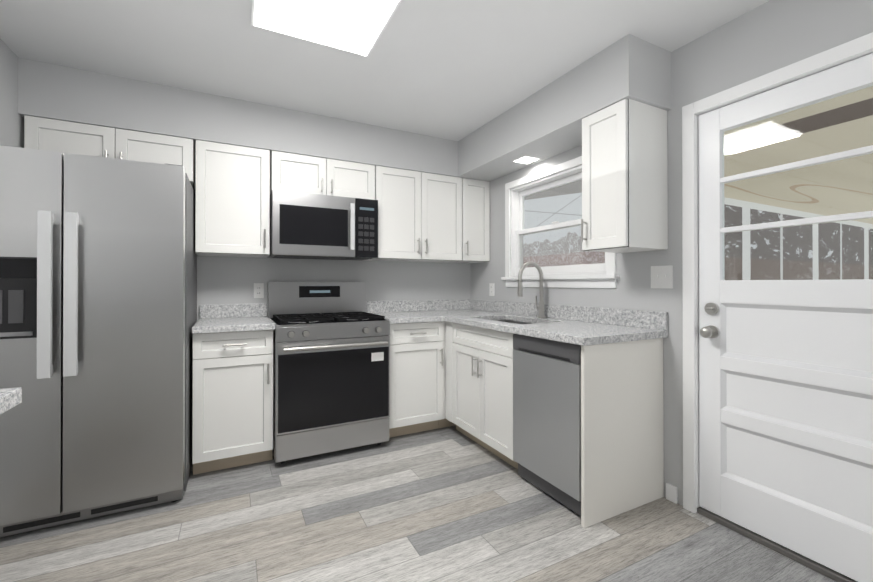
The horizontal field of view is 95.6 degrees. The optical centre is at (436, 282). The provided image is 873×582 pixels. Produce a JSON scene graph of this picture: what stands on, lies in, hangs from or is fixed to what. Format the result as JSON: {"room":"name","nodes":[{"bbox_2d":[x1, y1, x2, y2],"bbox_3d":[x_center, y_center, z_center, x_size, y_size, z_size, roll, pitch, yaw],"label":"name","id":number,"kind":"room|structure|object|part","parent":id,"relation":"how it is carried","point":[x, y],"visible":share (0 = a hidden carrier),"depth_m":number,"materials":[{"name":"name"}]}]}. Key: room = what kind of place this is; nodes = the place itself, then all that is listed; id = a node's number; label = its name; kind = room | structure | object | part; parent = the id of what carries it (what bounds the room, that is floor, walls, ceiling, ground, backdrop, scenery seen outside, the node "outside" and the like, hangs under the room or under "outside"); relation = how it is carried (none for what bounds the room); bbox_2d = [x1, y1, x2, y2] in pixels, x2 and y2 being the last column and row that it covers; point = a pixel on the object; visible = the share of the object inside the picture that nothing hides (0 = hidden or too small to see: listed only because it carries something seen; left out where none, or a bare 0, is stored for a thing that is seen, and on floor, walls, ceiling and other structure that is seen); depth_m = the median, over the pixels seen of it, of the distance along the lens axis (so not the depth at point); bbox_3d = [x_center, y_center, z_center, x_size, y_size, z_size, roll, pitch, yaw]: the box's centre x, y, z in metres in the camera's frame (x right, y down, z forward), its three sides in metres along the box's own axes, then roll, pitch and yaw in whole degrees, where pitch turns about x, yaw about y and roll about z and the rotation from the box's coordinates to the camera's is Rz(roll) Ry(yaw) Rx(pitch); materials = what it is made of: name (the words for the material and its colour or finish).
{"room":"kitchen","nodes":[
{"label":"kitchen","id":0,"kind":"room"},
{"bbox_2d":[0,39,23,147],"bbox_3d":[-1.445,-0.040,0.372,0.120,2.420,4.700,0,0,-27],"label":"wall","id":1,"kind":"structure","parent":0,"point":[11,126],"depth_m":2.10,"materials":[{"name":"paint"}]},
{"bbox_2d":[18,57,457,176],"bbox_3d":[-0.987,-1.084,3.063,3.160,0.310,0.345,0,0,-27],"label":"soffit","id":2,"kind":"structure","parent":0,"point":[45,90],"depth_m":2.62,"materials":[{"name":"paint"}]},
{"bbox_2d":[194,192,469,320],"bbox_3d":[-1.093,-0.029,3.266,3.400,2.420,0.120,0,0,-27],"label":"wall","id":3,"kind":"structure","parent":0,"point":[226,280],"depth_m":3.31,"materials":[{"name":"paint"}]},
{"bbox_2d":[24,115,194,191],"bbox_3d":[-2.006,-0.791,2.516,0.808,0.280,0.376,0,0,-27],"label":"upper cabinet","id":4,"kind":"object","parent":3,"relation":"attached to","point":[46,134],"visible":0.54,"depth_m":2.37,"materials":[{"name":"white wood"}]},
{"bbox_2d":[195,140,269,257],"bbox_3d":[-1.438,-0.560,2.808,0.454,0.740,0.376,0,0,-27],"label":"upper cabinet","id":5,"kind":"object","parent":3,"relation":"attached to","point":[232,200],"visible":1,"depth_m":2.68,"materials":[{"name":"white wood"}]},
{"bbox_2d":[254,283,263,297],"bbox_3d":[-1.370,0.066,3.050,0.070,0.115,0.008,0,0,-27],"label":"electrical outlet","id":6,"kind":"object","parent":3,"relation":"attached to","point":[258,290],"visible":1,"depth_m":3.05,"materials":[{"name":"white plastic"}]},
{"bbox_2d":[270,151,374,199],"bbox_3d":[-0.892,-0.784,3.091,0.764,0.291,0.376,0,0,-27],"label":"upper cabinet","id":7,"kind":"object","parent":3,"relation":"attached to","point":[291,172],"visible":0.83,"depth_m":2.94,"materials":[{"name":"white wood"}]},
{"bbox_2d":[268,190,377,260],"bbox_3d":[-0.874,-0.410,3.056,0.760,0.449,0.453,0,0,-27],"label":"microwave","id":8,"kind":"object","parent":7,"relation":"attached to","point":[313,226],"visible":1,"depth_m":2.87,"materials":[{"name":"silver metal"}]},
{"bbox_2d":[365,166,461,262],"bbox_3d":[-0.195,-0.558,3.450,0.800,0.740,0.376,0,0,-27],"label":"upper cabinet","id":9,"kind":"object","parent":3,"relation":"attached to","point":[419,216],"visible":0.92,"depth_m":3.30,"materials":[{"name":"white wood"}]},
{"bbox_2d":[446,178,489,262],"bbox_3d":[0.293,-0.557,3.702,0.294,0.740,0.376,0,0,-27],"label":"upper cabinet","id":10,"kind":"object","parent":3,"relation":"attached to","point":[475,221],"visible":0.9,"depth_m":3.58,"materials":[{"name":"white wood"}]},
{"bbox_2d":[0,0,768,140],"bbox_3d":[0.012,-1.287,1.129,3.400,0.080,4.940,0,0,-27],"label":"ceiling","id":11,"kind":"structure","parent":0,"point":[456,70],"depth_m":2.10,"materials":[{"name":"paint"}]},
{"bbox_2d":[251,0,401,56],"bbox_3d":[-0.497,-1.237,1.766,0.580,0.014,0.600,0,0,-27],"label":"ceiling light panel","id":12,"kind":"object","parent":11,"relation":"attached to","point":[357,27],"visible":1,"depth_m":1.86,"materials":[{"name":"white plastic"}]},
{"bbox_2d":[0,425,836,581],"bbox_3d":[0.012,1.213,1.120,3.400,0.080,4.940,0,0,-27],"label":"floor","id":13,"kind":"structure","parent":0,"point":[449,504],"depth_m":1.84,"materials":[{"name":"grey wood"}]},
{"bbox_2d":[0,145,196,536],"bbox_3d":[-1.878,0.279,2.248,0.823,1.798,0.906,0,0,-27],"label":"fridge","id":14,"kind":"object","parent":13,"relation":"on","point":[98,287],"visible":1,"depth_m":1.92,"materials":[{"name":"grey metal"}]},
{"bbox_2d":[192,330,273,474],"bbox_3d":[-1.374,0.742,2.688,0.450,0.875,0.641,0,0,-27],"label":"base cabinet","id":15,"kind":"object","parent":13,"relation":"on","point":[232,398],"visible":0.96,"depth_m":2.44,"materials":[{"name":"white wood"}]},
{"bbox_2d":[192,303,274,333],"bbox_3d":[-1.372,0.234,2.692,0.452,0.139,0.637,0,0,-27],"label":"countertop","id":16,"kind":"structure","parent":15,"relation":"on","point":[217,318],"depth_m":2.80,"materials":[{"name":"stone"}]},
{"bbox_2d":[268,282,389,463],"bbox_3d":[-0.805,0.588,2.919,0.760,1.185,0.717,0,0,-27],"label":"range","id":17,"kind":"object","parent":13,"relation":"on","point":[331,366],"visible":1,"depth_m":2.68,"materials":[{"name":"silver metal"}]},
{"bbox_2d":[388,321,443,437],"bbox_3d":[-0.279,0.744,3.253,0.471,0.875,0.641,0,0,-27],"label":"base cabinet","id":18,"kind":"object","parent":13,"relation":"on","point":[416,377],"visible":0.73,"depth_m":3.02,"materials":[{"name":"white wood"}]},
{"bbox_2d":[366,300,445,323],"bbox_3d":[-0.288,0.236,3.240,0.450,0.139,0.657,0,0,-27],"label":"countertop","id":19,"kind":"structure","parent":18,"relation":"on","point":[408,311],"depth_m":3.48,"materials":[{"name":"stone"}]},
{"bbox_2d":[438,321,462,432],"bbox_3d":[0.221,0.745,3.479,0.620,0.875,0.695,0,0,-27],"label":"base cabinet","id":20,"kind":"object","parent":13,"relation":"on","point":[447,421],"visible":0.15,"depth_m":3.10,"materials":[{"name":"white wood"}]},
{"bbox_2d":[453,320,533,468],"bbox_3d":[0.542,0.742,2.836,0.641,0.875,0.740,0,0,-27],"label":"base cabinet","id":21,"kind":"object","parent":13,"relation":"on","point":[482,387],"visible":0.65,"depth_m":2.66,"materials":[{"name":"white wood"}]},
{"bbox_2d":[442,299,667,345],"bbox_3d":[0.510,0.234,2.892,0.647,0.139,2.007,0,0,-27],"label":"countertop","id":22,"kind":"structure","parent":21,"relation":"on","point":[581,325],"depth_m":2.46,"materials":[{"name":"stone"}]},
{"bbox_2d":[494,320,532,323],"bbox_3d":[0.544,0.432,2.838,0.372,0.255,0.652,0,0,-27],"label":"sink","id":23,"kind":"object","parent":22,"relation":"in","point":[515,322],"visible":0.06,"depth_m":3.12,"materials":[{"name":"silver metal"}]},
{"bbox_2d":[518,262,545,317],"bbox_3d":[0.685,0.057,2.898,0.247,0.414,0.096,0,0,-27],"label":"faucet","id":24,"kind":"object","parent":22,"relation":"on","point":[540,307],"visible":1,"depth_m":2.90,"materials":[{"name":"silver metal"}]},
{"bbox_2d":[513,334,580,515],"bbox_3d":[0.831,0.742,2.272,0.589,0.871,0.514,0,0,-27],"label":"dishwasher","id":25,"kind":"object","parent":13,"relation":"on","point":[547,415],"visible":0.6,"depth_m":2.10,"materials":[{"name":"grey metal"}]},
{"bbox_2d":[581,338,663,527],"bbox_3d":[0.972,0.739,2.039,0.607,0.875,0.021,0,0,-27],"label":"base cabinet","id":26,"kind":"object","parent":13,"relation":"on","point":[622,435],"visible":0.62,"depth_m":2.01,"materials":[{"name":"white wood"}]},
{"bbox_3d":[-1.079,0.733,0.410,0.563,0.875,0.898,0,0,-27],"label":"base cabinet","id":27,"kind":"object","parent":13,"relation":"on","visible":0},
{"bbox_2d":[0,387,21,413],"bbox_3d":[-0.676,0.222,-0.335,0.592,0.139,2.640,0,0,-27],"label":"countertop","id":28,"kind":"structure","parent":27,"relation":"on","point":[10,398],"depth_m":0.93,"materials":[{"name":"stone"}]},
{"bbox_2d":[458,34,670,181],"bbox_3d":[0.730,-1.085,2.805,0.345,0.310,1.680,0,0,-27],"label":"soffit","id":29,"kind":"structure","parent":0,"point":[543,123],"depth_m":2.39,"materials":[{"name":"paint"}]},
{"bbox_2d":[512,156,539,163],"bbox_3d":[0.681,-0.926,3.004,0.146,0.006,0.146,0,0,-27],"label":"recessed light","id":30,"kind":"object","parent":29,"relation":"attached to","point":[526,159],"visible":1,"depth_m":2.99,"materials":[{"name":"white plastic"}]},
{"bbox_2d":[470,0,872,505],"bbox_3d":[1.470,-0.034,1.877,0.120,2.420,4.700,0,0,-27],"label":"wall","id":31,"kind":"structure","parent":0,"point":[769,36],"depth_m":2.10,"materials":[{"name":"paint"}]},
{"bbox_2d":[489,283,493,295],"bbox_3d":[0.504,0.068,3.606,0.008,0.115,0.070,0,0,-27],"label":"electrical outlet","id":32,"kind":"object","parent":31,"relation":"attached to","point":[491,289],"visible":1,"depth_m":3.61,"materials":[{"name":"white plastic"}]},
{"bbox_2d":[501,156,618,287],"bbox_3d":[0.892,-0.405,2.948,0.165,0.890,1.140,0,0,-27],"label":"window","id":33,"kind":"structure","parent":31,"relation":"in","point":[609,277],"depth_m":3.01,"materials":[{"name":"white wood"}]},
{"bbox_3d":[0.912,-0.420,2.958,0.080,0.708,0.948,0,0,-27],"label":"window sash","id":34,"kind":"part","parent":33,"relation":"part of","materials":[{"name":"white wood"}]},
{"bbox_2d":[581,99,667,252],"bbox_3d":[1.025,-0.555,2.195,0.376,0.755,0.290,0,0,-27],"label":"upper cabinet","id":35,"kind":"object","parent":31,"relation":"attached to","point":[624,175],"visible":1,"depth_m":2.09,"materials":[{"name":"white wood"}]},
{"bbox_2d":[651,265,672,288],"bbox_3d":[1.237,-0.028,2.179,0.016,0.125,0.125,0,0,-27],"label":"light switch","id":36,"kind":"object","parent":31,"relation":"attached to","point":[661,276],"visible":1,"depth_m":2.17,"materials":[{"name":"white plastic"}]},
{"bbox_2d":[666,483,677,503],"bbox_3d":[0.219,1.129,0.720,3.160,0.085,3.800,0,0,-27],"label":"baseboard","id":37,"kind":"structure","parent":31,"relation":"attached to","point":[671,493],"depth_m":2.12,"materials":[{"name":"white wood"}]},
{"bbox_2d":[682,32,872,581],"bbox_3d":[1.561,0.128,1.679,0.138,2.094,0.943,0,0,-27],"label":"door frame","id":38,"kind":"structure","parent":31,"relation":"attached to","point":[859,47],"depth_m":2.02,"materials":[{"name":"white wood"}]},
{"bbox_2d":[698,53,872,581],"bbox_3d":[1.513,0.144,1.654,0.118,1.998,0.815,0,0,-27],"label":"door","id":39,"kind":"structure","parent":31,"relation":"in","point":[786,413],"depth_m":1.71,"materials":[{"name":"white wood"}]},
{"label":"outside","id":40,"kind":"structure","parent":0,"visible":0},
{"bbox_2d":[523,180,604,266],"bbox_3d":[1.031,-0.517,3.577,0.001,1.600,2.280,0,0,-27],"label":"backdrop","id":41,"kind":"structure","parent":40,"point":[533,252],"depth_m":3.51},
{"bbox_2d":[724,197,872,279],"bbox_3d":[6.754,-0.013,4.764,11.840,2.400,3.980,0,0,-27],"label":"porch window","id":42,"kind":"structure","parent":40,"point":[834,260],"depth_m":6.56,"materials":[{"name":"white"}]},
{"bbox_2d":[724,86,872,223],"bbox_3d":[6.754,-0.013,4.764,11.840,2.520,3.980,0,0,-27],"label":"porch ceiling","id":43,"kind":"structure","parent":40,"point":[820,170],"depth_m":3.86,"materials":[{"name":"white"}]}
]}

